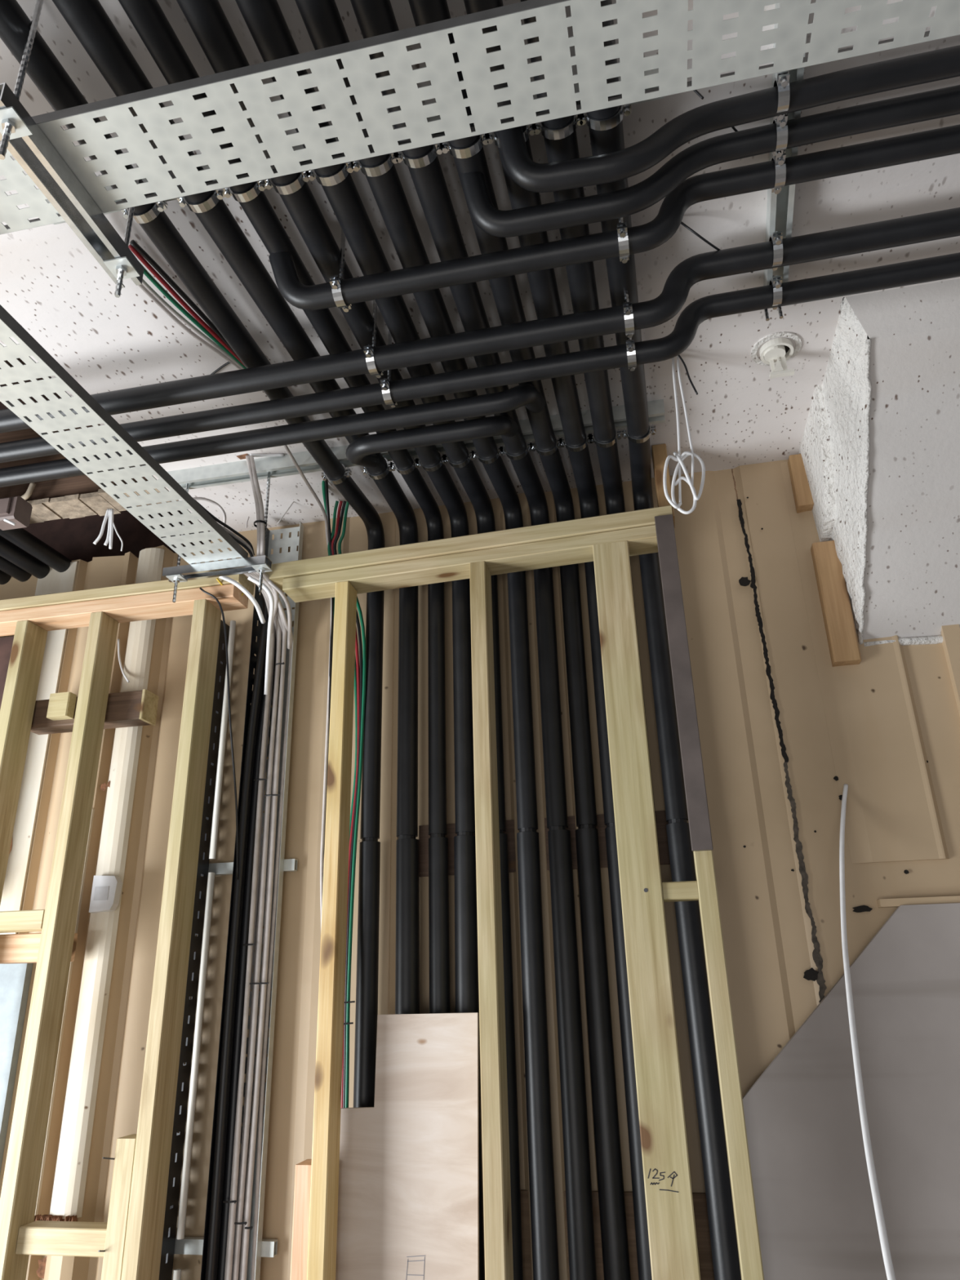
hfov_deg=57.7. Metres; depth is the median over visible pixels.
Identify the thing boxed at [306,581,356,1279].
stud
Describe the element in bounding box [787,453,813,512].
block
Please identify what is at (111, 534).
cable
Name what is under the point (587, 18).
cable tray
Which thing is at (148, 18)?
insulated pipe
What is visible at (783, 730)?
wall
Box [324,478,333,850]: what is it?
cable
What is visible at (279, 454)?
cable
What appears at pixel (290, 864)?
channel
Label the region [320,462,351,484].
clamp
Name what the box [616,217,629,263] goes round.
clamp
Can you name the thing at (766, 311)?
rod
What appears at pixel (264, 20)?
insulated pipe
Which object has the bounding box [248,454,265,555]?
cable
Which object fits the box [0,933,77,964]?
noggin
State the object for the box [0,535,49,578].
insulated pipe
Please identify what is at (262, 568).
washer
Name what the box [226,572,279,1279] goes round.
cable
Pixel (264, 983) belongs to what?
cable tie
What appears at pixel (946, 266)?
insulated pipe
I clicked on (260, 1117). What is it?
cable
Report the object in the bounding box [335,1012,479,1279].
plywood sheet
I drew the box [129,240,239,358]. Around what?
cable
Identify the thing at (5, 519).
stub
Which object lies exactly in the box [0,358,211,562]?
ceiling
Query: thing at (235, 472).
channel
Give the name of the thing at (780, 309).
rod
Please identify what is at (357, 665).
cable
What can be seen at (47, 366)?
cable tray
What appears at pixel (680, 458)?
cable coil
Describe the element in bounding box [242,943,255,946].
cable tie
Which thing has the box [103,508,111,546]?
cable
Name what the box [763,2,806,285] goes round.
channel
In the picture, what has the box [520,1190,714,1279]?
wall panel
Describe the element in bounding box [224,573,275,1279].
cable
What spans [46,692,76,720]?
block
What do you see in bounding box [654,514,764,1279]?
stud
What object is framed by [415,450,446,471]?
clamp
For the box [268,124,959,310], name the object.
insulated pipe
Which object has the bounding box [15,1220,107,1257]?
noggin
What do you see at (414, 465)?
clamp
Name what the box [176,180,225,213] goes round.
clamp
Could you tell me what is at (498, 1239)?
stud
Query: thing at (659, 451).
timber post
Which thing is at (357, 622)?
cable
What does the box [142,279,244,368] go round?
cable
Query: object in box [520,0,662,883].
insulated pipe
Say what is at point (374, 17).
insulated pipe
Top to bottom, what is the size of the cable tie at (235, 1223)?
0.006 m
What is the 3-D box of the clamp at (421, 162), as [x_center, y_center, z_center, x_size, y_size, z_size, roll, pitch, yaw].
[-0.101,-0.815,1.442,0.083,0.070,0.017,-6,-22,10]
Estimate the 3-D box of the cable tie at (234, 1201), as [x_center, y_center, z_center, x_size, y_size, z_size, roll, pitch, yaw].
[-0.570,1.279,1.980,0.036,0.006,0.014,-6,-22,10]
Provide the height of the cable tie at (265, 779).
0.005 m
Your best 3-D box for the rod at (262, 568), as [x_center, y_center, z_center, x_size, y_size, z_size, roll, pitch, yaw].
[-0.575,-0.292,2.326,0.040,0.362,0.040,-6,-22,10]
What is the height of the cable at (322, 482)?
0.437 m
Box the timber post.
[651,444,675,528]
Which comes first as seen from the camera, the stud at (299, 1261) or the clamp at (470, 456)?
the stud at (299, 1261)
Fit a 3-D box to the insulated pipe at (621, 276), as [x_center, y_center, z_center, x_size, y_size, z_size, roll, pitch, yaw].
[0.195,0.431,0.725,0.064,2.908,2.710,-6,-22,12]
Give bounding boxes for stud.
[0,611,118,1279]
[0,620,47,904]
[101,1133,137,1279]
[120,599,221,1279]
[289,1159,311,1279]
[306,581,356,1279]
[469,561,513,1279]
[592,541,700,1279]
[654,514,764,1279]
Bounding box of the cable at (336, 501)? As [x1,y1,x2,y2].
[327,500,357,839]
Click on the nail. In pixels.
(104, 1157)
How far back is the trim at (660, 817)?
2.20 m
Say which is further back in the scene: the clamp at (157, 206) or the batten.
the batten
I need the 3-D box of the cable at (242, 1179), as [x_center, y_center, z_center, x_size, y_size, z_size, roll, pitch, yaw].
[-0.576,1.030,1.976,0.024,2.583,0.245,-7,-22,12]
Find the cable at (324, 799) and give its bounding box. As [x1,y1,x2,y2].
[283,444,332,929]
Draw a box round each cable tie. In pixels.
[222,1200,236,1204]
[234,1222,247,1225]
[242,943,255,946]
[249,982,269,984]
[253,520,266,528]
[253,777,266,780]
[263,794,279,796]
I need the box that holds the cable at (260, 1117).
[250,572,293,1279]
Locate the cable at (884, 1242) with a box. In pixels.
[839,783,896,1279]
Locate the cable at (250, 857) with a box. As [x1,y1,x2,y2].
[217,626,275,1279]
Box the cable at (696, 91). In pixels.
[693,89,703,99]
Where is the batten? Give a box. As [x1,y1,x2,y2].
[30,688,159,734]
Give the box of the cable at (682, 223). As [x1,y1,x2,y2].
[680,222,752,272]
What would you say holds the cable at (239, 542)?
on the cable tray at (47, 366)
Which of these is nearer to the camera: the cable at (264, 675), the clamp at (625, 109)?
the clamp at (625, 109)
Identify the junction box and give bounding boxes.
[0,495,32,530]
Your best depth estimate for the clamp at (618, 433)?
2.19 m
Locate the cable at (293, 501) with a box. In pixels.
[277,501,293,524]
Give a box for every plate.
[0,573,254,611]
[0,583,248,636]
[264,505,672,592]
[282,524,657,602]
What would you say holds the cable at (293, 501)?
hanging from the ceiling at (51, 284)
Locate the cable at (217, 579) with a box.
[216,577,244,596]
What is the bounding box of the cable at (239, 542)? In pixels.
[229,533,253,556]
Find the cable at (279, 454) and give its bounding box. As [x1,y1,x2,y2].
[249,453,284,457]
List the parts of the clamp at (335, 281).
stem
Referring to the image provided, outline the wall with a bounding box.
[0,459,959,1279]
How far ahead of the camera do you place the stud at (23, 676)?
2.44 m
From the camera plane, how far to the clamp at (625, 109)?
1.38 m
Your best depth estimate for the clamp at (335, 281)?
1.59 m
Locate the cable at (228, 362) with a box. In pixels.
[210,361,230,374]
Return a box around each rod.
[0,0,43,159]
[102,164,140,297]
[165,483,189,602]
[251,471,272,592]
[764,308,769,320]
[777,306,783,319]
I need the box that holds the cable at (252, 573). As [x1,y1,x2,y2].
[239,572,283,1279]
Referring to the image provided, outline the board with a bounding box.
[742,902,959,1279]
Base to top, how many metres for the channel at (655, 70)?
0.041 m
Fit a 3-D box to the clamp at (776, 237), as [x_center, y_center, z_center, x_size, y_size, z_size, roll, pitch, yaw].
[0.563,-0.747,1.659,0.017,0.068,0.079,-6,-22,10]
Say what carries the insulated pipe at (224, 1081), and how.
attached to the cable tray at (295, 540)
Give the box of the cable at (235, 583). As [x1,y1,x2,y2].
[218,575,265,623]
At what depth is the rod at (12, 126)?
1.18 m
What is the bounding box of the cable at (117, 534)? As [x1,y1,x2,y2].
[112,521,123,551]
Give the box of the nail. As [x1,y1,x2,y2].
[102,1156,115,1159]
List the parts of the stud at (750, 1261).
metal strip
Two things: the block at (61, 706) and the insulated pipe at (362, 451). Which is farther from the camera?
the block at (61, 706)
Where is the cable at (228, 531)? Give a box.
[219,524,253,556]
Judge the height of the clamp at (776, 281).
0.066 m
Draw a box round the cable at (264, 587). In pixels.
[247,575,274,694]
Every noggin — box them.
[0,909,44,933]
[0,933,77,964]
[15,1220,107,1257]
[662,880,698,902]
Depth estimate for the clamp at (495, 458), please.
2.25 m
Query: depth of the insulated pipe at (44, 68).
2.07 m
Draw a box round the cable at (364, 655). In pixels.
[337,501,366,1107]
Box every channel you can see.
[0,82,144,288]
[45,67,663,224]
[162,555,271,582]
[167,399,665,490]
[173,1236,277,1257]
[200,858,297,876]
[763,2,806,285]
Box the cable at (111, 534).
[108,508,114,549]
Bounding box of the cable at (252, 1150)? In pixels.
[240,572,287,1279]
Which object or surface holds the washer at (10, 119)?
in the rod at (12, 126)
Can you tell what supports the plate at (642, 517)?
on the plate at (642, 540)
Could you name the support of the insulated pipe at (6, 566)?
attached to the wall
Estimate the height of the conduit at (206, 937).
0.815 m
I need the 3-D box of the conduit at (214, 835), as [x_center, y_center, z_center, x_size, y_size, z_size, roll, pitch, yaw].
[-0.719,0.263,2.436,0.017,0.684,0.016,-6,-22,10]
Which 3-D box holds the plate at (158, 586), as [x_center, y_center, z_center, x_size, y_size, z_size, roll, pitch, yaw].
[-1.355,-0.091,2.585,1.425,0.034,0.094,-6,-22,10]
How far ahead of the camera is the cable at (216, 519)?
2.29 m
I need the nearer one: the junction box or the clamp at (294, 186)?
the clamp at (294, 186)
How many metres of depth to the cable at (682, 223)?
1.65 m
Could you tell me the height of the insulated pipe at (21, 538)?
0.053 m
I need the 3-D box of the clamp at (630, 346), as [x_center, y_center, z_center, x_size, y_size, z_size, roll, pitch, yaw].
[0.307,-0.648,1.805,0.017,0.191,0.075,-6,-22,10]
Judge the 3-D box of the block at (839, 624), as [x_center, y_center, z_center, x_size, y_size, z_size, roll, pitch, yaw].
[0.917,-0.096,2.249,0.064,0.335,0.042,-6,-22,10]
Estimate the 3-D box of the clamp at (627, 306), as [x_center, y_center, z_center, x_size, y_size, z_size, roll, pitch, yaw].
[0.286,-0.684,1.710,0.017,0.193,0.079,-6,-22,10]
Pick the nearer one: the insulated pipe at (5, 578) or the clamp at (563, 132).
the clamp at (563, 132)
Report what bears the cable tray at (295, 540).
attached to the wall
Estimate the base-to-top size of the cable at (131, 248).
0.021 m
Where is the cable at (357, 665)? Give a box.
[331,500,359,1107]
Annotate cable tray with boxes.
[0,0,959,234]
[0,304,248,564]
[158,619,229,1279]
[200,522,303,1279]
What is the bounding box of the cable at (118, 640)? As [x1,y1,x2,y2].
[117,639,129,682]
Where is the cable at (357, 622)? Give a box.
[333,500,363,1107]
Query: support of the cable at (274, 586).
attached to the cable tray at (295, 540)
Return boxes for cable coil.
[662,355,705,514]
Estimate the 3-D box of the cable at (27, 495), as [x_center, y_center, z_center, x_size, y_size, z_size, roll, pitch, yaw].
[-1.335,-0.422,2.554,0.057,0.086,0.016,-6,-22,10]
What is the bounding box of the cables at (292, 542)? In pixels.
[234,526,299,1279]
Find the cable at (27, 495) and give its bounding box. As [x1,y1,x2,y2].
[20,482,36,500]
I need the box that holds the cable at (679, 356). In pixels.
[677,355,697,395]
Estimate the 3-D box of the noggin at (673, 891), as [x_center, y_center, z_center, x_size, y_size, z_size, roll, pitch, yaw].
[0.442,0.555,1.921,0.074,0.037,0.062,-6,-22,10]
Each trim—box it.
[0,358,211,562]
[418,810,670,876]
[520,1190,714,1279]
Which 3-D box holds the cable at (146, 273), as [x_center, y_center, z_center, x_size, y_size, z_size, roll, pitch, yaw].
[-0.554,-0.636,1.956,0.032,0.021,0.680,-9,-23,18]
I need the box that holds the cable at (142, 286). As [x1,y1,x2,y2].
[137,284,265,393]
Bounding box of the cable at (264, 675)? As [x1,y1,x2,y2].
[215,592,266,1279]
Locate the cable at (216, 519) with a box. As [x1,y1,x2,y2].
[195,499,254,555]
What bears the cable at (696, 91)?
attached to the insulated pipe at (943, 64)
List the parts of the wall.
dark panel, blue grey panel, pale panel, raised panel, raised panel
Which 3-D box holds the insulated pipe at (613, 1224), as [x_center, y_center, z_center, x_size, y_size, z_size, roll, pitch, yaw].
[-0.021,0.453,0.764,0.063,2.907,2.709,-6,-22,12]
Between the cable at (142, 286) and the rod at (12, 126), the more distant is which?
the cable at (142, 286)
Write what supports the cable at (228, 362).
attached to the ceiling at (51, 284)
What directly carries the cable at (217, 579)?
on the plate at (160, 605)
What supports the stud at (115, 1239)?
on the plate
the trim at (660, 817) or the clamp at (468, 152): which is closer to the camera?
the clamp at (468, 152)
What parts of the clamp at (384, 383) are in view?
stem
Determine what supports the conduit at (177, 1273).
attached to the wall
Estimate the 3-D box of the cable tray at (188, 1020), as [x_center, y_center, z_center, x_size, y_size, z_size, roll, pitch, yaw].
[-0.764,0.881,2.207,0.073,2.000,0.063,-6,-22,10]
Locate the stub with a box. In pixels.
[3,518,15,525]
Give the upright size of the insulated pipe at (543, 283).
2.908 m
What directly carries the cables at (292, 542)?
on the cable tray at (295, 540)
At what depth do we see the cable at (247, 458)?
2.30 m
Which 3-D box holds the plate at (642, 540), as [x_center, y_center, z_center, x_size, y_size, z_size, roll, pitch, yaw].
[-0.019,-0.202,2.330,1.045,0.064,0.090,-6,-22,10]
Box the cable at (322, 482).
[321,480,334,614]
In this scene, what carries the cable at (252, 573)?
attached to the cable tray at (295, 540)
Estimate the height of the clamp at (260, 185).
0.067 m
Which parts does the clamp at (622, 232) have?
stem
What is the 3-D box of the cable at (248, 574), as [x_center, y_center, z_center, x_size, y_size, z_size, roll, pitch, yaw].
[-0.583,1.035,1.988,0.028,2.583,0.265,-6,-22,10]
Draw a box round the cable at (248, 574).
[231,573,276,1279]
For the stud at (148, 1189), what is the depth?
2.08 m
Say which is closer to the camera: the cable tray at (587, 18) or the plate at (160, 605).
the cable tray at (587, 18)
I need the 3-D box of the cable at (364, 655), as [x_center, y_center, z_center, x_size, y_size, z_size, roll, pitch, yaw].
[-0.341,0.915,2.065,0.095,2.851,0.043,-3,-22,3]
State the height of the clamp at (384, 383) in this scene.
0.191 m
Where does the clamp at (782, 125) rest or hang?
attached to the channel at (780, 206)
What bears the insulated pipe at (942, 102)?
attached to the clamp at (782, 125)
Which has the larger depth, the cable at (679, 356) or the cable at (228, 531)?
the cable at (228, 531)
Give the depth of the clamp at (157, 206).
1.52 m
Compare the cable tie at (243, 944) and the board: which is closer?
the board
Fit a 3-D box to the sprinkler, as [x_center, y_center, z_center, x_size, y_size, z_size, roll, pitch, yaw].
[0.687,-0.644,2.005,0.112,0.068,0.112,-6,-22,10]
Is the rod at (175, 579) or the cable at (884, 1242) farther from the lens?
the rod at (175, 579)
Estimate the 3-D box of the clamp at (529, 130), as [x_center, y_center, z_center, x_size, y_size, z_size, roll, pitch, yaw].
[0.050,-0.830,1.415,0.083,0.070,0.017,-6,-22,10]
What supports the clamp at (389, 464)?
attached to the channel at (235, 472)
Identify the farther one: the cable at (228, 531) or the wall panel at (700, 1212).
the cable at (228, 531)
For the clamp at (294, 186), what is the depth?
1.47 m
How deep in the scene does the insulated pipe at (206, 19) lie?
2.08 m
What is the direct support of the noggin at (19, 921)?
attached to the stud at (23, 676)
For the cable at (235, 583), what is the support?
hanging from the channel at (238, 566)
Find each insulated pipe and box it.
[0,0,385,1107]
[0,207,959,433]
[0,252,959,462]
[0,383,545,487]
[0,528,71,572]
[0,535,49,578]
[0,555,31,582]
[0,569,11,584]
[52,0,419,1013]
[118,0,450,1013]
[176,0,484,1279]
[204,595,268,1279]
[235,0,523,1279]
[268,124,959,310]
[294,0,559,1279]
[346,415,518,468]
[350,0,596,1279]
[408,0,631,1279]
[459,84,959,237]
[463,0,652,1279]
[496,44,959,192]
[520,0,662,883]
[586,0,741,1279]
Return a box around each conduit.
[173,1268,181,1279]
[176,872,214,1239]
[208,620,235,859]
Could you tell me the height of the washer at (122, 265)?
0.002 m
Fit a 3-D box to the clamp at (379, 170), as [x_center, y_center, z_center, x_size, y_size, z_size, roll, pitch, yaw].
[-0.174,-0.808,1.456,0.082,0.070,0.017,-6,-22,10]
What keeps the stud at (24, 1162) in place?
on the plate
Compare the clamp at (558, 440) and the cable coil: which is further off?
the clamp at (558, 440)
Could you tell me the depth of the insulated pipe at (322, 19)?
1.97 m
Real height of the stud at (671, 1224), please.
2.601 m
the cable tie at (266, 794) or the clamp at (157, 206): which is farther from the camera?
the cable tie at (266, 794)
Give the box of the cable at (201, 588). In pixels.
[200,587,238,879]
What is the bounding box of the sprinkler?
[751,331,801,378]
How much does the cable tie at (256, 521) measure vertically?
0.006 m
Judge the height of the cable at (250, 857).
2.658 m
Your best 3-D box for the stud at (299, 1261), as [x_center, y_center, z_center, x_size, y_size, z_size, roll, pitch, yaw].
[-0.353,1.693,1.658,0.039,1.215,0.070,-6,-22,10]
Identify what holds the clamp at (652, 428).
attached to the channel at (235, 472)
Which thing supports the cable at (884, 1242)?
attached to the wall
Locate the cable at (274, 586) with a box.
[267,580,291,648]
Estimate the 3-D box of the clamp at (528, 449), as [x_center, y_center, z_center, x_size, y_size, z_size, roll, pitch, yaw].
[0.094,-0.499,2.246,0.083,0.070,0.017,-6,-22,10]
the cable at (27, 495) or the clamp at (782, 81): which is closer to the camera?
the clamp at (782, 81)
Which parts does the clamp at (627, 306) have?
stem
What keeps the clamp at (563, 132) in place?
attached to the channel at (655, 70)
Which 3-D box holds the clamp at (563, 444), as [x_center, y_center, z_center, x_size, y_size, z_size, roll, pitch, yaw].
[0.244,-0.514,2.218,0.083,0.070,0.017,-6,-22,10]
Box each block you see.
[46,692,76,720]
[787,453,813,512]
[810,540,862,666]
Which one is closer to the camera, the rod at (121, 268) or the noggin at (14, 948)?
the rod at (121, 268)
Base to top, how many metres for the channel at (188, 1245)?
0.030 m
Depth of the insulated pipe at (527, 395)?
1.98 m
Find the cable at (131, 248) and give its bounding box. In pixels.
[128,244,244,366]
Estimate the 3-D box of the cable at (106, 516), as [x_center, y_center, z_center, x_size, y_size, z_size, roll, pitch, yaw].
[-1.094,-0.328,2.518,0.038,0.113,0.009,-6,-22,10]
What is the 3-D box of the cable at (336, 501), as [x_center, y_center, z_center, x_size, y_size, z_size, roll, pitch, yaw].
[-0.365,0.915,2.071,0.111,2.856,0.042,-3,-22,5]
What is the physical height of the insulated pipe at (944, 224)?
0.143 m
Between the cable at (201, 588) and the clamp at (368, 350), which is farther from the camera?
the cable at (201, 588)
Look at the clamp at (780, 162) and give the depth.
1.48 m
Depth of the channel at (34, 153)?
1.29 m
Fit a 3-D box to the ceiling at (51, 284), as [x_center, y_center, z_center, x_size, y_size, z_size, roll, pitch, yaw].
[-0.352,-1.106,0.900,5.600,0.021,3.900,-6,-22,10]
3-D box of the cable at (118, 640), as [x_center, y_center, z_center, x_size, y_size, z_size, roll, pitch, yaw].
[-1.068,0.061,2.605,0.106,0.165,0.008,-19,-28,38]
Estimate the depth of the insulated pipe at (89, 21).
2.08 m
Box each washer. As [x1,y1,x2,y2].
[0,106,32,139]
[102,256,140,279]
[165,574,187,582]
[251,564,272,573]
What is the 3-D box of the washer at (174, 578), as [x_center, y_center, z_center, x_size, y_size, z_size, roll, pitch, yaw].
[-0.811,-0.164,2.329,0.040,0.002,0.040,-6,-22,10]
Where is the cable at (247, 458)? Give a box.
[245,454,260,569]
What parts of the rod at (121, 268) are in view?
rod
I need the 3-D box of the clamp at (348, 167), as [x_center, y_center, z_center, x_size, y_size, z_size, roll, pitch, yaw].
[-0.252,-0.800,1.470,0.083,0.070,0.017,-6,-22,10]
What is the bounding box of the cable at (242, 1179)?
[232,573,281,1279]
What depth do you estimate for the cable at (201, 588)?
2.31 m
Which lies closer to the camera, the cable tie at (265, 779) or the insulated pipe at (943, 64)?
the insulated pipe at (943, 64)
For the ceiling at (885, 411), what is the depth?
2.03 m
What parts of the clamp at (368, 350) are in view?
stem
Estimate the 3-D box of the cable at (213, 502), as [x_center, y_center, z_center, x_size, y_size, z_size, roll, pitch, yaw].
[-0.741,-0.353,2.385,0.038,0.063,0.121,-19,-28,38]
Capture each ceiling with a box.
[0,0,959,532]
[798,278,959,646]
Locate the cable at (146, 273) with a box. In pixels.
[138,261,246,368]
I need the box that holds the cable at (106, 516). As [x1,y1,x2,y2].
[93,508,108,544]
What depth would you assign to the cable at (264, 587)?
2.39 m
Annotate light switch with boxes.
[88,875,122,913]
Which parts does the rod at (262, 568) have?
rod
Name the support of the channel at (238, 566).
hanging from the rod at (175, 579)
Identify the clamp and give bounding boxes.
[120,192,167,223]
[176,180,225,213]
[222,179,266,202]
[263,170,309,195]
[306,152,354,186]
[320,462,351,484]
[328,228,351,311]
[352,152,399,177]
[361,456,392,479]
[363,299,383,377]
[379,330,397,407]
[391,454,418,474]
[393,142,443,168]
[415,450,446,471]
[440,133,488,158]
[442,446,474,467]
[471,443,502,463]
[484,123,536,147]
[499,440,532,460]
[529,435,562,455]
[534,114,583,139]
[560,431,591,452]
[579,103,631,130]
[588,427,622,448]
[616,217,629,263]
[621,422,656,443]
[622,289,634,337]
[626,335,636,371]
[768,231,782,271]
[768,275,782,310]
[770,150,786,194]
[772,113,787,157]
[773,70,790,120]
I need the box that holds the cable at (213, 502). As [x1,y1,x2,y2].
[192,497,226,527]
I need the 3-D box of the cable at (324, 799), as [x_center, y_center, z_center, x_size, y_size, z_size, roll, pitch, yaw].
[-0.430,0.889,1.903,0.058,2.884,0.383,-6,-22,10]

